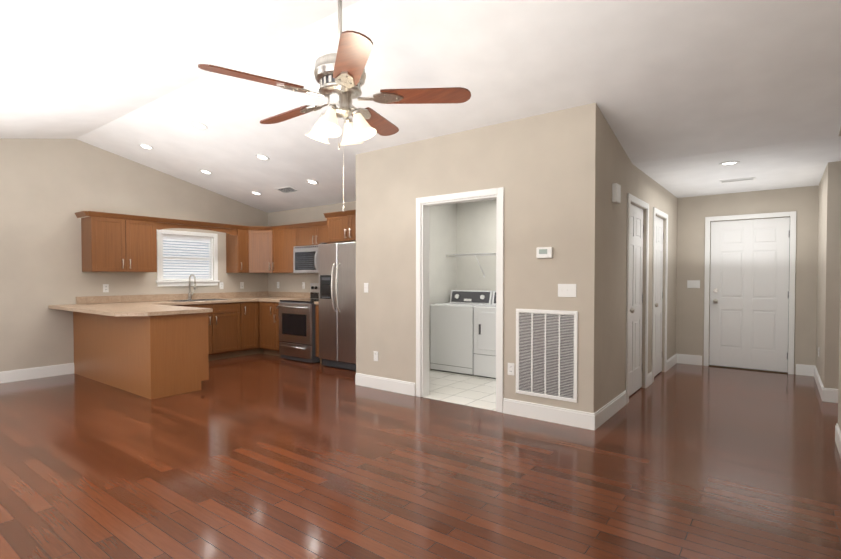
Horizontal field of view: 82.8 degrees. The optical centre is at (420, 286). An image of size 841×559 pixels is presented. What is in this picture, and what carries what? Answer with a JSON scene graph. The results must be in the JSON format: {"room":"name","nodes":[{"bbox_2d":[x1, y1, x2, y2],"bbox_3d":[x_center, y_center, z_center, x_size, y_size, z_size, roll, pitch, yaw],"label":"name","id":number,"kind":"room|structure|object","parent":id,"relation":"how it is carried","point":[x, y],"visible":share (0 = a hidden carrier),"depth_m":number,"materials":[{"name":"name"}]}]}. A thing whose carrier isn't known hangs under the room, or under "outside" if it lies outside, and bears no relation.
{"room":"empty living room","nodes":[
{"label":"empty living room","id":0,"kind":"room"},
{"bbox_2d":[0,139,267,371],"bbox_3d":[-4.591,-0.458,6.383,0.120,3.220,6.090,1,1,37],"label":"wall","id":1,"kind":"structure","parent":0,"point":[49,188],"depth_m":6.21,"materials":[{"name":"beige paint"}]},
{"bbox_2d":[0,363,73,382],"bbox_3d":[-5.445,1.106,5.175,0.015,0.140,2.845,1,1,37],"label":"baseboard","id":2,"kind":"structure","parent":1,"relation":"attached to","point":[62,369],"depth_m":5.98,"materials":[{"name":"white paint"}]},
{"bbox_2d":[103,284,108,291],"bbox_3d":[-4.354,0.028,6.596,0.010,0.114,0.070,1,1,37],"label":"electrical outlet","id":3,"kind":"object","parent":1,"relation":"attached to","point":[105,287],"visible":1,"depth_m":6.60,"materials":[{"name":"white plastic"}]},
{"bbox_2d":[79,211,158,271],"bbox_3d":[-4.144,-0.585,6.582,0.348,0.777,0.810,1,1,37],"label":"upper cabinet","id":4,"kind":"object","parent":1,"relation":"attached to","point":[112,242],"depth_m":6.41,"materials":[{"name":"brown wood"}]},
{"bbox_2d":[76,291,267,302],"bbox_3d":[-3.666,0.165,7.497,0.020,0.099,2.973,1,1,37],"label":"backsplash","id":5,"kind":"structure","parent":1,"relation":"attached to","point":[226,295],"depth_m":7.10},
{"bbox_2d":[156,230,219,286],"bbox_3d":[-3.688,-0.431,7.538,0.145,0.860,1.000,1,1,37],"label":"kitchen window","id":6,"kind":"structure","parent":1,"relation":"in","point":[184,257],"depth_m":7.53,"materials":[{"name":"white paint"}]},
{"bbox_2d":[223,226,246,272],"bbox_3d":[-3.045,-0.613,8.002,0.385,0.777,0.242,1,1,37],"label":"upper cabinet","id":7,"kind":"object","parent":1,"relation":"attached to","point":[236,236],"depth_m":7.88,"materials":[{"name":"brown wood"}]},
{"bbox_2d":[0,0,360,138],"bbox_3d":[-2.341,-1.589,2.730,8.090,0.776,3.020,1,1,37],"label":"ceiling","id":8,"kind":"structure","parent":0,"point":[72,69],"depth_m":3.46,"materials":[{"name":"white paint"}]},
{"bbox_2d":[198,0,470,211],"bbox_3d":[-0.500,-1.112,2.743,1.360,1.390,1.414,1,1,37],"label":"ceiling fan","id":9,"kind":"object","parent":8,"relation":"hanging from","point":[340,76],"visible":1,"depth_m":2.64,"materials":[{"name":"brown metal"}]},
{"bbox_2d":[268,201,355,291],"bbox_3d":[-1.365,-0.144,7.691,3.690,2.540,0.120,1,1,37],"label":"wall","id":10,"kind":"structure","parent":0,"point":[290,282],"depth_m":8.17,"materials":[{"name":"beige paint"}]},
{"bbox_2d":[247,226,270,272],"bbox_3d":[-2.708,-0.617,8.210,0.670,0.777,0.658,1,1,37],"label":"upper cabinet","id":11,"kind":"object","parent":10,"relation":"attached to","point":[258,237],"depth_m":8.00,"materials":[{"name":"brown wood"}]},
{"bbox_2d":[271,224,294,272],"bbox_3d":[-2.166,-0.613,7.971,0.670,0.777,0.385,1,1,37],"label":"upper cabinet","id":12,"kind":"object","parent":10,"relation":"attached to","point":[282,237],"depth_m":7.86,"materials":[{"name":"brown wood"}]},
{"bbox_2d":[268,291,309,298],"bbox_3d":[-2.278,0.149,8.298,1.224,0.099,0.020,1,1,37],"label":"backsplash","id":13,"kind":"structure","parent":10,"relation":"attached to","point":[279,295],"depth_m":8.22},
{"bbox_2d":[295,222,334,245],"bbox_3d":[-1.513,-0.813,7.495,0.940,0.357,0.349,1,1,37],"label":"upper cabinet","id":14,"kind":"object","parent":10,"relation":"attached to","point":[311,233],"depth_m":7.45,"materials":[{"name":"brown wood"}]},
{"bbox_2d":[293,245,318,272],"bbox_3d":[-1.618,-0.419,7.509,0.752,0.426,0.462,1,1,37],"label":"microwave","id":15,"kind":"object","parent":14,"relation":"attached to","point":[305,259],"visible":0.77,"depth_m":7.40,"materials":[{"name":"grey metal"}]},
{"bbox_2d":[323,210,355,242],"bbox_3d":[-0.819,-0.841,6.825,0.909,0.418,0.578,1,1,37],"label":"upper cabinet","id":16,"kind":"object","parent":10,"relation":"attached to","point":[339,227],"depth_m":6.70,"materials":[{"name":"brown wood"}]},
{"bbox_2d":[0,353,840,558],"bbox_3d":[1.031,1.185,6.202,9.340,0.060,12.540,1,1,37],"label":"floor","id":17,"kind":"structure","parent":0,"point":[260,456],"depth_m":3.11,"materials":[{"name":"brown wood"}]},
{"bbox_2d":[73,311,91,378],"bbox_3d":[-4.159,0.714,6.374,0.602,0.875,0.590,1,1,37],"label":"base cabinet","id":18,"kind":"object","parent":17,"relation":"on","point":[82,324],"depth_m":6.10,"materials":[{"name":"brown wood"}]},
{"bbox_2d":[92,315,111,385],"bbox_3d":[-3.633,0.721,6.023,0.661,0.875,0.665,1,1,37],"label":"base cabinet","id":19,"kind":"object","parent":17,"relation":"on","point":[101,324],"depth_m":5.73,"materials":[{"name":"brown wood"}]},
{"bbox_2d":[152,299,183,306],"bbox_3d":[-3.797,0.248,6.818,0.633,0.040,0.480,1,1,37],"label":"countertop","id":20,"kind":"structure","parent":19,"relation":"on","point":[153,300],"depth_m":6.78,"materials":[{"name":"beige stone"}]},
{"bbox_2d":[112,315,127,390],"bbox_3d":[-3.231,0.728,5.683,0.608,0.875,0.609,1,1,37],"label":"base cabinet","id":21,"kind":"object","parent":17,"relation":"on","point":[119,326],"depth_m":5.41,"materials":[{"name":"brown wood"}]},
{"bbox_2d":[128,311,211,398],"bbox_3d":[-2.843,0.733,5.388,0.584,0.875,0.610,1,1,37],"label":"base cabinet","id":22,"kind":"object","parent":17,"relation":"on","point":[153,346],"depth_m":5.16,"materials":[{"name":"brown wood"}]},
{"bbox_2d":[48,303,211,318],"bbox_3d":[-3.560,0.268,5.760,2.288,0.040,0.920,1,1,37],"label":"countertop","id":23,"kind":"structure","parent":22,"relation":"on","point":[121,310],"depth_m":5.44,"materials":[{"name":"beige stone"}]},
{"bbox_2d":[216,299,255,357],"bbox_3d":[-2.989,0.685,7.848,0.685,0.875,0.392,1,1,37],"label":"base cabinet","id":24,"kind":"object","parent":17,"relation":"on","point":[235,322],"depth_m":7.52,"materials":[{"name":"brown wood"}]},
{"bbox_2d":[212,295,275,302],"bbox_3d":[-2.852,0.223,8.064,0.633,0.040,1.088,1,1,37],"label":"countertop","id":25,"kind":"structure","parent":24,"relation":"on","point":[257,296],"depth_m":7.62,"materials":[{"name":"beige stone"}]},
{"bbox_2d":[188,274,195,299],"bbox_3d":[-3.546,0.009,7.433,0.219,0.397,0.091,1,1,37],"label":"faucet","id":26,"kind":"object","parent":25,"relation":"on","point":[189,293],"visible":1,"depth_m":7.45,"materials":[{"name":"silver metal"}]},
{"bbox_2d":[165,299,230,301],"bbox_3d":[-3.415,0.311,7.321,0.480,0.200,0.820,1,1,37],"label":"sink basin","id":27,"kind":"object","parent":25,"relation":"in","point":[195,300],"visible":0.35,"depth_m":7.29,"materials":[{"name":"metal"}]},
{"bbox_2d":[268,299,290,302],"bbox_3d":[-2.219,0.227,7.870,0.611,0.040,0.633,1,1,37],"label":"countertop","id":28,"kind":"structure","parent":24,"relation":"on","point":[269,300],"depth_m":7.62,"materials":[{"name":"beige stone"}]},
{"bbox_2d":[256,299,275,355],"bbox_3d":[-2.313,0.684,7.919,0.475,0.875,0.681,1,1,37],"label":"base cabinet","id":29,"kind":"object","parent":17,"relation":"on","point":[265,311],"depth_m":7.74,"materials":[{"name":"brown wood"}]},
{"bbox_2d":[276,302,315,356],"bbox_3d":[-2.083,0.686,7.785,0.281,0.875,0.616,1,1,37],"label":"base cabinet","id":30,"kind":"object","parent":17,"relation":"on","point":[277,304],"depth_m":7.54,"materials":[{"name":"brown wood"}]},
{"bbox_2d":[277,283,319,362],"bbox_3d":[-1.717,0.544,7.398,0.756,1.175,0.733,1,1,37],"label":"range oven","id":31,"kind":"object","parent":17,"relation":"on","point":[297,329],"visible":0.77,"depth_m":7.13,"materials":[{"name":"grey metal"}]},
{"bbox_2d":[314,303,321,362],"bbox_3d":[-1.286,0.698,7.182,0.182,0.875,0.616,1,1,37],"label":"base cabinet","id":32,"kind":"object","parent":17,"relation":"on","point":[317,304],"depth_m":6.97,"materials":[{"name":"brown wood"}]},
{"bbox_2d":[318,242,355,370],"bbox_3d":[-0.911,0.258,6.759,0.902,1.748,0.759,1,1,37],"label":"refrigerator","id":33,"kind":"object","parent":17,"relation":"on","point":[337,304],"visible":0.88,"depth_m":6.53,"materials":[{"name":"grey metal"}]},
{"bbox_2d":[415,368,495,410],"bbox_3d":[0.945,1.165,5.615,2.530,0.005,2.000,1,1,37],"label":"floor","id":34,"kind":"structure","parent":0,"point":[470,390],"depth_m":5.38,"materials":[{"name":"white tile"}]},
{"bbox_2d":[430,290,492,374],"bbox_3d":[0.601,0.606,6.565,0.672,1.085,0.682,1,1,37],"label":"washer","id":35,"kind":"object","parent":34,"relation":"on","point":[452,336],"visible":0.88,"depth_m":6.32,"materials":[{"name":"white metal"}]},
{"bbox_2d":[474,291,495,378],"bbox_3d":[1.145,0.614,6.146,0.675,1.085,0.694,1,1,37],"label":"dryer","id":36,"kind":"object","parent":34,"relation":"on","point":[484,340],"visible":0.23,"depth_m":5.98,"materials":[{"name":"white metal"}]},
{"bbox_2d":[76,0,840,212],"bbox_3d":[1.943,-1.688,7.349,9.340,0.760,9.520,1,1,37],"label":"ceiling","id":37,"kind":"structure","parent":0,"point":[655,80],"depth_m":3.85,"materials":[{"name":"white paint"}]},
{"bbox_2d":[138,143,153,149],"bbox_3d":[-3.585,-1.823,6.226,0.180,0.045,0.176,1,1,37],"label":"recessed light","id":38,"kind":"object","parent":37,"relation":"in","point":[146,146],"visible":0.98,"depth_m":6.22,"materials":[{"name":"white paint"}]},
{"bbox_2d":[191,121,207,129],"bbox_3d":[-2.497,-1.811,5.377,0.180,0.045,0.176,1,1,37],"label":"recessed light","id":39,"kind":"object","parent":37,"relation":"in","point":[199,125],"visible":1,"depth_m":5.38,"materials":[{"name":"white paint"}]},
{"bbox_2d":[199,169,211,174],"bbox_3d":[-3.106,-1.653,6.896,0.180,0.045,0.176,1,1,37],"label":"recessed light","id":40,"kind":"object","parent":37,"relation":"in","point":[205,171],"visible":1,"depth_m":6.89,"materials":[{"name":"white paint"}]},
{"bbox_2d":[251,191,261,195],"bbox_3d":[-2.614,-1.478,7.581,0.180,0.045,0.176,1,1,37],"label":"recessed light","id":41,"kind":"object","parent":37,"relation":"in","point":[255,193],"visible":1,"depth_m":7.58,"materials":[{"name":"white paint"}]},
{"bbox_2d":[255,154,268,159],"bbox_3d":[-2.012,-1.639,6.054,0.180,0.045,0.176,1,1,37],"label":"recessed light","id":42,"kind":"object","parent":37,"relation":"in","point":[261,157],"visible":0.96,"depth_m":6.05,"materials":[{"name":"white paint"}]},
{"bbox_2d":[275,186,299,193],"bbox_3d":[-2.014,-1.455,7.214,0.360,0.053,0.206,1,1,37],"label":"ceiling vent","id":43,"kind":"object","parent":37,"relation":"in","point":[287,190],"visible":1,"depth_m":7.21,"materials":[{"name":"white metal"}]},
{"bbox_2d":[306,179,318,184],"bbox_3d":[-1.524,-1.468,6.718,0.180,0.045,0.176,1,1,37],"label":"recessed light","id":44,"kind":"object","parent":37,"relation":"in","point":[310,181],"visible":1,"depth_m":6.72,"materials":[{"name":"white paint"}]},
{"bbox_2d":[314,84,319,93],"bbox_3d":[-0.868,-1.765,4.282,0.180,0.045,0.176,1,1,37],"label":"recessed light","id":45,"kind":"object","parent":37,"relation":"in","point":[316,87],"visible":0.35,"depth_m":4.26,"materials":[{"name":"white glass"}]},
{"bbox_2d":[719,161,739,165],"bbox_3d":[3.151,-1.254,4.862,0.180,0.010,0.180,1,1,37],"label":"recessed light","id":46,"kind":"object","parent":37,"relation":"in","point":[729,163],"visible":0.94,"depth_m":4.85,"materials":[{"name":"white paint"}]},
{"bbox_2d":[719,177,755,182],"bbox_3d":[3.797,-1.271,5.714,0.360,0.008,0.160,1,1,37],"label":"ceiling vent","id":47,"kind":"object","parent":37,"relation":"in","point":[737,180],"visible":1,"depth_m":5.71,"materials":[{"name":"white metal"}]},
{"bbox_2d":[429,199,496,367],"bbox_3d":[0.981,-0.054,5.639,2.530,2.440,1.880,1,1,37],"label":"wall","id":48,"kind":"structure","parent":0,"point":[464,228],"depth_m":6.89,"materials":[{"name":"paint"}]},
{"bbox_2d":[446,253,495,276],"bbox_3d":[1.457,-0.283,6.263,2.510,0.335,0.286,1,1,37],"label":"wire shelf","id":49,"kind":"object","parent":48,"relation":"attached to","point":[480,254],"visible":0.33,"depth_m":6.77,"materials":[{"name":"white metal"}]},
{"bbox_2d":[356,103,599,412],"bbox_3d":[0.377,-0.243,4.838,2.770,2.850,0.120,1,1,37],"label":"wall","id":50,"kind":"structure","parent":0,"point":[543,170],"depth_m":4.42,"materials":[{"name":"beige paint"}]},
{"bbox_2d":[364,283,367,292],"bbox_3d":[-0.632,0.018,5.523,0.070,0.114,0.014,1,1,37],"label":"light switch","id":51,"kind":"object","parent":50,"relation":"attached to","point":[365,287],"visible":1,"depth_m":5.52,"materials":[{"name":"white plastic"}]},
{"bbox_2d":[374,351,377,360],"bbox_3d":[-0.511,0.800,5.450,0.070,0.114,0.010,1,1,37],"label":"electrical outlet","id":52,"kind":"object","parent":50,"relation":"attached to","point":[375,355],"visible":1,"depth_m":5.45,"materials":[{"name":"white plastic"}]},
{"bbox_2d":[355,373,414,395],"bbox_3d":[-0.413,1.102,5.379,0.890,0.140,0.015,1,1,37],"label":"baseboard","id":53,"kind":"structure","parent":50,"relation":"attached to","point":[398,386],"depth_m":5.35,"materials":[{"name":"white paint"}]},
{"bbox_2d":[416,187,503,412],"bbox_3d":[0.402,0.126,4.815,1.029,2.112,0.138,1,1,37],"label":"door frame","id":54,"kind":"structure","parent":50,"relation":"attached to","point":[423,204],"depth_m":5.02,"materials":[{"name":"white paint"}]},
{"bbox_2d":[508,363,514,375],"bbox_3d":[0.840,0.770,4.425,0.070,0.114,0.010,1,1,37],"label":"electrical outlet","id":55,"kind":"object","parent":50,"relation":"attached to","point":[511,368],"visible":1,"depth_m":4.42,"materials":[{"name":"white plastic"}]},
{"bbox_2d":[536,247,552,257],"bbox_3d":[1.093,-0.295,4.200,0.144,0.096,0.030,1,1,37],"label":"thermostat","id":56,"kind":"object","parent":50,"relation":"attached to","point":[544,252],"visible":1,"depth_m":4.19,"materials":[{"name":"white plastic"}]},
{"bbox_2d":[503,398,587,428],"bbox_3d":[1.106,1.124,4.229,0.820,0.140,0.018,1,1,37],"label":"baseboard","id":57,"kind":"structure","parent":50,"relation":"attached to","point":[586,420],"depth_m":4.21,"materials":[{"name":"white paint"}]},
{"bbox_2d":[516,309,577,402],"bbox_3d":[1.106,0.599,4.218,0.570,0.780,0.012,1,1,37],"label":"air vent","id":58,"kind":"object","parent":50,"relation":"in","point":[546,353],"visible":1,"depth_m":4.21,"materials":[{"name":"white metal"}]},
{"bbox_2d":[558,284,575,296],"bbox_3d":[1.257,0.037,4.092,0.162,0.114,0.014,1,1,37],"label":"light switch","id":59,"kind":"object","parent":50,"relation":"attached to","point":[566,290],"visible":1,"depth_m":4.09,"materials":[{"name":"white plastic"}]},
{"bbox_2d":[598,111,677,409],"bbox_3d":[2.644,-0.259,5.636,0.120,2.850,3.890,1,1,37],"label":"wall","id":60,"kind":"structure","parent":0,"point":[617,166],"depth_m":4.59,"materials":[{"name":"beige paint"}]},
{"bbox_2d":[588,390,626,430],"bbox_3d":[1.750,1.121,4.372,0.015,0.140,1.025,1,1,37],"label":"baseboard","id":61,"kind":"structure","parent":60,"relation":"attached to","point":[595,420],"depth_m":4.23,"materials":[{"name":"white paint"}]},
{"bbox_2d":[612,183,620,203],"bbox_3d":[1.796,-0.849,4.366,0.046,0.170,0.130,1,1,37],"label":"door chime","id":62,"kind":"object","parent":60,"relation":"attached to","point":[616,193],"visible":1,"depth_m":4.32,"materials":[{"name":"white plastic"}]},
{"bbox_2d":[629,204,643,395],"bbox_3d":[2.329,0.148,5.148,0.116,2.032,0.772,1,1,37],"label":"closet door","id":63,"kind":"structure","parent":60,"relation":"in","point":[636,294],"depth_m":5.23,"materials":[{"name":"white paint"}]},
{"bbox_2d":[626,193,651,403],"bbox_3d":[2.345,0.120,5.135,0.018,2.112,0.904,1,1,37],"label":"door frame","id":64,"kind":"structure","parent":60,"relation":"attached to","point":[630,197],"depth_m":4.82,"materials":[{"name":"white paint"}]},
{"bbox_2d":[654,216,662,376],"bbox_3d":[3.035,0.130,6.081,0.116,2.032,0.732,1,1,37],"label":"closet door","id":65,"kind":"structure","parent":60,"relation":"in","point":[658,294],"depth_m":6.18,"materials":[{"name":"white paint"}]},
{"bbox_2d":[651,207,667,382],"bbox_3d":[3.052,0.102,6.068,0.018,2.112,0.864,1,1,37],"label":"door frame","id":66,"kind":"structure","parent":60,"relation":"attached to","point":[655,211],"depth_m":5.77,"materials":[{"name":"white paint"}]},
{"bbox_2d":[667,354,679,370],"bbox_3d":[3.561,1.074,6.762,0.015,0.140,0.790,1,1,37],"label":"baseboard","id":67,"kind":"structure","parent":60,"relation":"attached to","point":[675,358],"depth_m":6.82,"materials":[{"name":"white paint"}]},
{"bbox_2d":[676,186,818,373],"bbox_3d":[4.978,-0.145,6.235,3.120,2.600,0.120,1,1,37],"label":"wall","id":68,"kind":"structure","parent":0,"point":[695,211],"depth_m":6.57,"materials":[{"name":"beige paint"}]},
{"bbox_2d":[676,354,701,364],"bbox_3d":[3.932,1.070,6.966,0.320,0.140,0.015,1,1,37],"label":"baseboard","id":69,"kind":"structure","parent":68,"relation":"attached to","point":[684,358],"depth_m":6.95,"materials":[{"name":"white paint"}]},
{"bbox_2d":[687,280,699,287],"bbox_3d":[3.964,-0.029,6.920,0.162,0.114,0.014,1,1,37],"label":"light switch","id":70,"kind":"object","parent":68,"relation":"attached to","point":[693,283],"visible":1,"depth_m":6.92,"materials":[{"name":"white plastic"}]},
{"bbox_2d":[709,217,789,371],"bbox_3d":[4.494,0.111,6.546,0.892,2.052,0.116,1,1,37],"label":"front door","id":71,"kind":"structure","parent":68,"relation":"in","point":[749,283],"depth_m":6.54,"materials":[{"name":"white paint"}]},
{"bbox_2d":[704,211,795,373],"bbox_3d":[4.517,0.082,6.576,1.024,2.132,0.140,1,1,37],"label":"door frame","id":72,"kind":"structure","parent":68,"relation":"attached to","point":[792,214],"depth_m":6.38,"materials":[{"name":"white paint"}]},
{"bbox_2d":[812,365,827,401],"bbox_3d":[4.597,1.099,5.503,0.015,0.140,1.545,1,1,37],"label":"baseboard","id":73,"kind":"structure","parent":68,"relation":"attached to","point":[823,391],"depth_m":5.22,"materials":[{"name":"white paint"}]},
{"bbox_2d":[816,161,840,388],"bbox_3d":[5.808,-0.159,6.942,0.150,2.600,5.310,1,1,37],"label":"wall pier","id":74,"kind":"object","parent":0,"point":[828,275],"visible":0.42,"depth_m":4.86,"materials":[{"name":"beige paint"}]},
{"bbox_2d":[832,389,837,401],"bbox_3d":[4.727,1.101,5.404,0.018,0.140,1.545,1,1,37],"label":"baseboard","id":75,"kind":"structure","parent":74,"relation":"attached to","point":[832,389],"depth_m":4.83,"materials":[{"name":"white paint"}]},
{"bbox_2d":[838,127,840,430],"bbox_3d":[1.720,-0.378,1.540,0.150,3.250,5.990,1,1,37],"label":"wall","id":76,"kind":"structure","parent":0,"point":[839,402],"depth_m":3.64,"materials":[{"name":"beige paint"}]},
{"bbox_2d":[835,423,840,457],"bbox_3d":[1.579,1.177,1.521,0.015,0.140,5.500,1,1,37],"label":"baseboard","id":77,"kind":"structure","parent":76,"relation":"attached to","point":[837,430],"depth_m":3.55,"materials":[{"name":"white paint"}]}
]}

